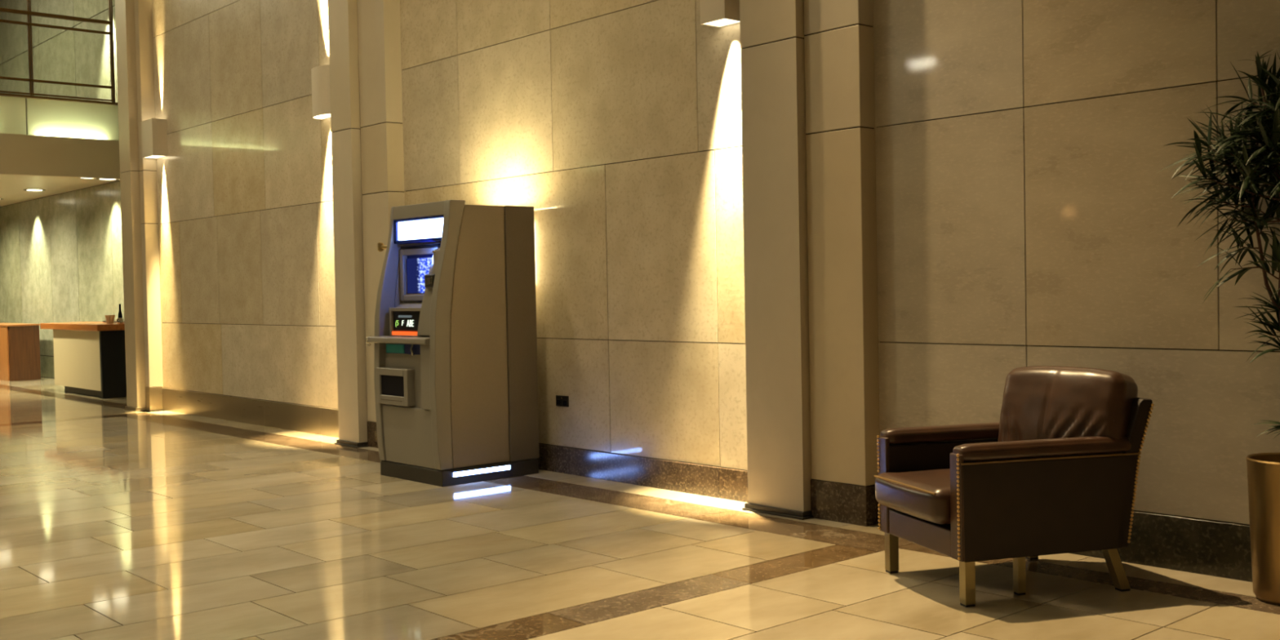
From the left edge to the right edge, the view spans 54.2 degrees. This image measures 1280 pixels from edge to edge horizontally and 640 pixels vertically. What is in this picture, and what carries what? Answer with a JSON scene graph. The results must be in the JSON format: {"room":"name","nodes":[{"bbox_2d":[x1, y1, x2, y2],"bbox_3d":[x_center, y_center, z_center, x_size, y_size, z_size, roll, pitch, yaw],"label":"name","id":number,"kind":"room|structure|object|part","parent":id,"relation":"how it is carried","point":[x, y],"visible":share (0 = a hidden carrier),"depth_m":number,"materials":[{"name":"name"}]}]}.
{"room":"lobby","nodes":[
{"label":"lobby","id":0,"kind":"room"},
{"bbox_2d":[0,174,119,206],"bbox_3d":[-13.781,-1.843,16.054,10.850,0.320,11.670,-2,2,-42],"label":"ceiling","id":1,"kind":"structure","parent":0,"point":[11,186],"depth_m":16.93,"materials":[{"name":"paint"}]},
{"bbox_2d":[22,188,45,191],"bbox_3d":[-8.461,-1.817,17.487,0.288,0.013,0.288,-2,2,-42],"label":"recessed light","id":2,"kind":"object","parent":1,"relation":"in","point":[26,189],"visible":1,"depth_m":17.42,"materials":[{"name":"silver metal"}]},
{"bbox_2d":[97,178,114,180],"bbox_3d":[-6.830,-1.812,16.059,0.288,0.013,0.288,-2,2,-42],"label":"recessed light","id":3,"kind":"object","parent":1,"relation":"in","point":[97,179],"visible":0.47,"depth_m":16.05,"materials":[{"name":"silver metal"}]},
{"bbox_2d":[0,0,124,377],"bbox_3d":[-8.991,-2.378,18.884,0.100,6.500,13.800,-2,2,-42],"label":"wall","id":4,"kind":"structure","parent":0,"point":[61,254],"depth_m":18.19,"materials":[{"name":"grey stone"}]},
{"bbox_2d":[0,93,119,140],"bbox_3d":[-13.785,-2.238,16.040,10.850,0.479,11.680,-2,2,-42],"label":"trim","id":5,"kind":"structure","parent":4,"relation":"attached to","point":[20,114],"depth_m":14.54,"materials":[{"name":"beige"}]},
{"bbox_2d":[0,0,115,102],"bbox_3d":[-7.705,-3.152,13.651,3.818,1.235,0.048,-2,2,-42],"label":"glass railing","id":6,"kind":"object","parent":5,"relation":"on","point":[65,62],"visible":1,"depth_m":14.49,"materials":[{"name":"clear glass"}]},
{"bbox_3d":[-7.452,-2.961,13.881,1.230,0.740,0.008,-2,2,-42],"label":"glass pane","id":7,"kind":"part","parent":6,"relation":"part of","materials":[{"name":"white"}]},
{"bbox_3d":[-6.972,-3.183,14.302,0.036,1.235,0.040,-2,2,-42],"label":"post","id":8,"kind":"part","parent":6,"relation":"part of","materials":[{"name":"brown metal"}]},
{"bbox_3d":[-7.716,-3.349,13.640,3.800,0.030,0.036,-2,2,-42],"label":"rail","id":9,"kind":"part","parent":6,"relation":"part of","materials":[{"name":"brown metal"}]},
{"bbox_3d":[-7.718,-3.474,13.637,3.800,0.040,0.048,-2,2,-42],"label":"rail","id":10,"kind":"part","parent":6,"relation":"part of","materials":[{"name":"brown metal"}]},
{"bbox_3d":[-7.703,-2.710,13.656,3.800,0.028,0.034,-2,2,-42],"label":"rail","id":11,"kind":"part","parent":6,"relation":"part of","materials":[{"name":"brown metal"}]},
{"bbox_3d":[-7.700,-2.555,13.660,3.800,0.020,0.024,-2,2,-42],"label":"rail","id":12,"kind":"part","parent":6,"relation":"part of","materials":[{"name":"brown metal"}]},
{"bbox_3d":[-6.630,-2.995,14.611,0.850,0.740,0.008,-2,2,-42],"label":"glass pane","id":13,"kind":"part","parent":6,"relation":"part of","materials":[{"name":"white"}]},
{"bbox_3d":[-6.293,-3.212,14.907,0.036,1.235,0.040,-2,2,-42],"label":"post","id":14,"kind":"part","parent":6,"relation":"part of","materials":[{"name":"brown metal"}]},
{"bbox_2d":[0,133,119,179],"bbox_3d":[-9.876,-1.754,11.665,10.850,0.455,0.080,-2,2,-42],"label":"trim","id":15,"kind":"structure","parent":4,"relation":"attached to","point":[20,154],"depth_m":14.44,"materials":[{"name":"beige paint"}]},
{"bbox_2d":[0,376,1279,639],"bbox_3d":[-7.881,1.119,9.595,10.900,0.060,29.200,-2,2,-42],"label":"floor","id":16,"kind":"structure","parent":0,"point":[117,523],"depth_m":5.46,"materials":[{"name":"tile"}]},
{"bbox_2d":[0,322,40,381],"bbox_3d":[-9.663,0.470,19.053,0.460,0.825,1.930,-2,2,-42],"label":"reception desk","id":17,"kind":"object","parent":16,"relation":"on","point":[20,343],"visible":0.98,"depth_m":18.34,"materials":[{"name":"orange wood"}]},
{"bbox_3d":[-9.828,0.489,18.926,0.025,0.800,1.860,-2,2,-42],"label":"panel","id":18,"kind":"part","parent":17,"relation":"part of","materials":[{"name":"orange wood"}]},
{"bbox_2d":[40,320,126,399],"bbox_3d":[-6.833,0.466,15.688,0.640,0.895,2.180,-2,2,-42],"label":"reception desk","id":19,"kind":"object","parent":16,"relation":"on","point":[90,357],"visible":0.74,"depth_m":15.03,"materials":[{"name":"brown wood"}]},
{"bbox_3d":[-6.937,0.479,15.422,0.030,0.715,1.740,-2,2,-42],"label":"panel","id":20,"kind":"part","parent":19,"relation":"part of","materials":[{"name":"beige laminate"}]},
{"bbox_2d":[104,315,115,324],"bbox_3d":[-6.382,-0.007,15.068,0.120,0.102,0.120,-2,2,-42],"label":"cup","id":21,"kind":"object","parent":19,"relation":"on","point":[109,318],"visible":1,"depth_m":15.03,"materials":[{"name":"beige ceramic"}]},
{"bbox_3d":[-6.722,0.514,15.573,0.550,0.800,1.800,-2,2,-42],"label":"panel","id":22,"kind":"part","parent":19,"relation":"part of","materials":[{"name":"black wood"}]},
{"bbox_2d":[116,303,124,324],"bbox_3d":[-6.200,-0.073,14.921,0.076,0.234,0.076,-2,2,-42],"label":"bottle","id":23,"kind":"object","parent":19,"relation":"on","point":[120,320],"visible":1,"depth_m":14.90,"materials":[{"name":"black glass"}]},
{"bbox_2d":[365,200,539,486],"bbox_3d":[-1.222,0.128,8.085,0.809,1.740,0.834,-2,2,-42],"label":"machine","id":24,"kind":"object","parent":16,"relation":"on","point":[455,339],"visible":1,"depth_m":7.83,"materials":[{"name":"paint"}]},
{"bbox_3d":[-1.664,-0.478,8.165,0.122,0.064,0.040,0,2,35],"label":"knob","id":25,"kind":"part","parent":24,"relation":"part of","materials":[{"name":"gold metal"}]},
{"bbox_2d":[376,367,415,406],"bbox_3d":[-1.544,0.421,7.925,0.068,0.231,0.380,-2,2,-42],"label":"dispenser","id":26,"kind":"object","parent":24,"relation":"on","point":[395,386],"depth_m":7.88,"materials":[{"name":"grey plastic"}]},
{"bbox_2d":[367,335,430,344],"bbox_3d":[-1.480,0.125,7.872,0.142,0.043,0.700,-2,2,-42],"label":"shelf","id":27,"kind":"object","parent":24,"relation":"attached to","point":[377,340],"depth_m":7.83,"materials":[{"name":"grey plastic"}]},
{"bbox_3d":[-1.373,0.525,7.904,0.185,0.762,0.610,-2,2,-42],"label":"panel","id":28,"kind":"part","parent":24,"relation":"part of","materials":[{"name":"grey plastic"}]},
{"bbox_3d":[-1.456,0.012,7.906,0.055,0.180,0.400,-2,2,-42],"label":"display frame","id":29,"kind":"part","parent":24,"relation":"part of","materials":[{"name":"grey plastic"}]},
{"bbox_3d":[-1.434,0.727,7.849,0.063,0.362,0.594,-2,2,-42],"label":"service door","id":30,"kind":"part","parent":24,"relation":"part of","materials":[{"name":"grey plastic"}]},
{"bbox_3d":[-1.372,-0.570,7.876,0.008,0.116,0.565,-2,2,-42],"label":"sign panel","id":31,"kind":"part","parent":24,"relation":"part of","materials":[{"name":"white plastic"}]},
{"bbox_3d":[-1.356,-0.569,7.910,0.060,0.157,0.600,-2,2,-42],"label":"sign frame","id":32,"kind":"part","parent":24,"relation":"part of","materials":[{"name":"blue"}]},
{"bbox_3d":[-1.270,-0.181,7.724,0.150,0.558,0.205,-2,2,-42],"label":"panel","id":33,"kind":"part","parent":24,"relation":"part of","materials":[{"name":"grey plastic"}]},
{"bbox_2d":[874,365,1154,607],"bbox_3d":[1.428,0.608,4.925,0.904,0.839,0.657,-2,2,-17],"label":"armchair","id":34,"kind":"object","parent":16,"relation":"on","point":[1057,473],"visible":1,"depth_m":4.69,"materials":[{"name":"leather"}]},
{"bbox_3d":[0.994,0.669,5.092,0.018,0.388,0.075,-2,2,-17],"label":"arm","id":35,"kind":"part","parent":34,"relation":"part of","materials":[{"name":"brown leather"}]},
{"bbox_3d":[1.028,0.941,5.110,0.042,0.162,0.042,-2,2,-17],"label":"leg","id":36,"kind":"part","parent":34,"relation":"part of","materials":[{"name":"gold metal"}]},
{"bbox_2d":[875,468,951,524],"bbox_3d":[1.306,0.672,4.908,0.644,0.148,0.515,-2,2,-17],"label":"seat cushion","id":37,"kind":"object","parent":34,"relation":"on","point":[923,495],"depth_m":4.78,"materials":[{"name":"brown leather"}]},
{"bbox_3d":[1.079,0.819,4.825,0.013,0.100,0.480,-2,2,-17],"label":"rail","id":38,"kind":"part","parent":34,"relation":"part of","materials":[{"name":"brown leather"}]},
{"bbox_3d":[1.395,0.815,4.919,0.654,0.097,0.490,-2,2,-17],"label":"seat frame","id":39,"kind":"part","parent":34,"relation":"part of","materials":[{"name":"leather"}]},
{"bbox_3d":[1.345,0.465,5.192,0.744,0.064,0.086,-2,2,-17],"label":"armrest","id":40,"kind":"part","parent":34,"relation":"part of","materials":[{"name":"brown leather"}]},
{"bbox_3d":[1.347,0.677,5.197,0.742,0.360,0.079,-2,2,-17],"label":"arm panel","id":41,"kind":"part","parent":34,"relation":"part of","materials":[{"name":"leather"}]},
{"bbox_3d":[1.155,0.680,4.550,0.018,0.388,0.075,-2,2,-17],"label":"arm","id":42,"kind":"part","parent":34,"relation":"part of","materials":[{"name":"brown leather"}]},
{"bbox_3d":[1.192,0.952,4.557,0.042,0.162,0.042,-2,2,-17],"label":"leg","id":43,"kind":"part","parent":34,"relation":"part of","materials":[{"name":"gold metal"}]},
{"bbox_3d":[1.428,0.944,4.710,0.034,0.162,0.034,-2,2,-17],"label":"leg","id":44,"kind":"part","parent":34,"relation":"part of","materials":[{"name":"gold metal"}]},
{"bbox_3d":[1.506,0.476,4.651,0.744,0.064,0.086,-2,2,-17],"label":"armrest","id":45,"kind":"part","parent":34,"relation":"part of","materials":[{"name":"brown leather"}]},
{"bbox_3d":[1.508,0.688,4.655,0.742,0.360,0.079,-2,2,-17],"label":"arm panel","id":46,"kind":"part","parent":34,"relation":"part of","materials":[{"name":"leather"}]},
{"bbox_2d":[997,365,1137,454],"bbox_3d":[1.680,0.383,4.947,0.261,0.400,0.539,-2,2,-39],"label":"cushion","id":47,"kind":"object","parent":34,"relation":"on","point":[1090,411],"depth_m":4.81,"materials":[{"name":"brown leather"}]},
{"bbox_3d":[1.801,0.936,4.739,0.096,0.162,0.052,-2,2,-17],"label":"leg","id":48,"kind":"part","parent":34,"relation":"part of","materials":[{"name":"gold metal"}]},
{"bbox_3d":[1.774,0.573,5.027,0.174,0.559,0.644,-2,2,-17],"label":"frame","id":49,"kind":"part","parent":34,"relation":"part of","materials":[{"name":"leather"}]},
{"bbox_2d":[1158,48,1279,605],"bbox_3d":[2.269,0.018,4.521,0.503,2.005,0.837,-2,2,-42],"label":"potted plant","id":50,"kind":"object","parent":16,"relation":"on","point":[1263,468],"visible":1,"depth_m":4.55,"materials":[{"name":"green plant"}]},
{"bbox_3d":[2.301,-0.200,4.546,0.314,1.502,0.498,-2,2,-42],"label":"stem","id":51,"kind":"part","parent":50,"relation":"part of","materials":[{"name":"green plant"}]},
{"bbox_3d":[2.375,0.759,4.547,0.308,0.518,0.308,-2,2,-42],"label":"planter","id":52,"kind":"part","parent":50,"relation":"part of","materials":[{"name":"brown metal"}]},
{"bbox_2d":[151,0,1279,524],"bbox_3d":[0.066,-2.260,7.348,0.100,6.500,15.320,-2,2,-42],"label":"wall","id":53,"kind":"structure","parent":0,"point":[1027,215],"depth_m":6.98,"materials":[{"name":"stone"}]},
{"bbox_2d":[141,118,167,158],"bbox_3d":[-4.996,-1.864,12.872,0.150,0.375,0.300,-2,2,-42],"label":"wall sconce","id":54,"kind":"object","parent":53,"relation":"attached to","point":[153,131],"visible":1,"depth_m":12.78,"materials":[{"name":"beige metal"}]},
{"bbox_2d":[162,387,338,437],"bbox_3d":[-3.562,0.841,11.507,0.032,0.232,4.318,-2,2,-42],"label":"baseboard","id":55,"kind":"structure","parent":53,"relation":"attached to","point":[318,420],"depth_m":11.42,"materials":[{"name":"brown stone"}]},
{"bbox_2d":[311,64,330,119],"bbox_3d":[-2.547,-1.844,10.119,0.150,0.390,0.410,-2,2,-42],"label":"wall sconce","id":56,"kind":"object","parent":53,"relation":"attached to","point":[321,100],"visible":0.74,"depth_m":10.03,"materials":[{"name":"beige metal"}]},
{"bbox_2d":[327,0,368,448],"bbox_3d":[-2.248,-2.275,9.706,0.263,6.500,0.356,-2,2,-42],"label":"column","id":57,"kind":"structure","parent":53,"relation":"attached to","point":[345,127],"depth_m":9.63,"materials":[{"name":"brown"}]},
{"bbox_2d":[356,0,405,448],"bbox_3d":[-1.984,-2.274,9.492,0.174,6.500,0.449,-2,2,-42],"label":"trim","id":58,"kind":"structure","parent":53,"relation":"attached to","point":[379,28],"depth_m":9.40,"materials":[{"name":"beige stone"}]},
{"bbox_2d":[555,395,568,406],"bbox_3d":[-0.500,0.520,8.033,0.012,0.069,0.125,-2,2,-42],"label":"wall outlet","id":59,"kind":"object","parent":53,"relation":"attached to","point":[562,401],"visible":1,"depth_m":8.03,"materials":[{"name":"black plastic"}]},
{"bbox_2d":[537,443,748,502],"bbox_3d":[-0.349,0.901,7.894,0.032,0.170,4.148,-2,2,-42],"label":"baseboard","id":60,"kind":"structure","parent":53,"relation":"attached to","point":[727,483],"depth_m":7.42,"materials":[{"name":"stone"}]},
{"bbox_2d":[699,0,739,27],"bbox_3d":[0.441,-1.804,6.760,0.150,0.396,0.186,-2,2,-42],"label":"wall sconce","id":61,"kind":"object","parent":53,"relation":"attached to","point":[715,13],"visible":0.85,"depth_m":6.71,"materials":[{"name":"beige metal"}]},
{"bbox_2d":[739,0,813,519],"bbox_3d":[0.696,-2.248,6.430,0.218,6.500,0.422,-2,2,-42],"label":"pillar","id":62,"kind":"structure","parent":53,"relation":"attached to","point":[772,60],"depth_m":6.40,"materials":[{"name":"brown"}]},
{"bbox_2d":[803,0,879,526],"bbox_3d":[0.959,-2.248,6.202,0.149,6.500,0.405,-2,2,-42],"label":"pillar","id":63,"kind":"structure","parent":53,"relation":"attached to","point":[838,37],"depth_m":6.15,"materials":[{"name":"beige stone"}]},
{"bbox_2d":[1067,510,1252,582],"bbox_3d":[3.180,0.911,3.926,0.032,0.216,6.028,-2,2,-42],"label":"baseboard","id":64,"kind":"structure","parent":53,"relation":"attached to","point":[1218,548],"depth_m":5.01,"materials":[{"name":"black stone"}]},
{"bbox_3d":[-4.833,-2.320,13.469,0.905,6.500,0.340,-2,2,-42],"label":"wall","id":65,"kind":"structure","parent":0,"visible":0},
{"bbox_2d":[115,0,146,411],"bbox_3d":[-5.322,-2.303,13.151,0.278,6.500,0.341,-2,2,-42],"label":"trim","id":66,"kind":"structure","parent":65,"relation":"attached to","point":[124,9],"depth_m":13.05,"materials":[{"name":"beige stone"}]},
{"bbox_2d":[134,0,163,411],"bbox_3d":[-5.151,-2.304,13.053,0.174,6.500,0.169,-2,2,-42],"label":"trim","id":67,"kind":"structure","parent":65,"relation":"attached to","point":[143,8],"depth_m":13.01,"materials":[{"name":"beige stone"}]}
]}

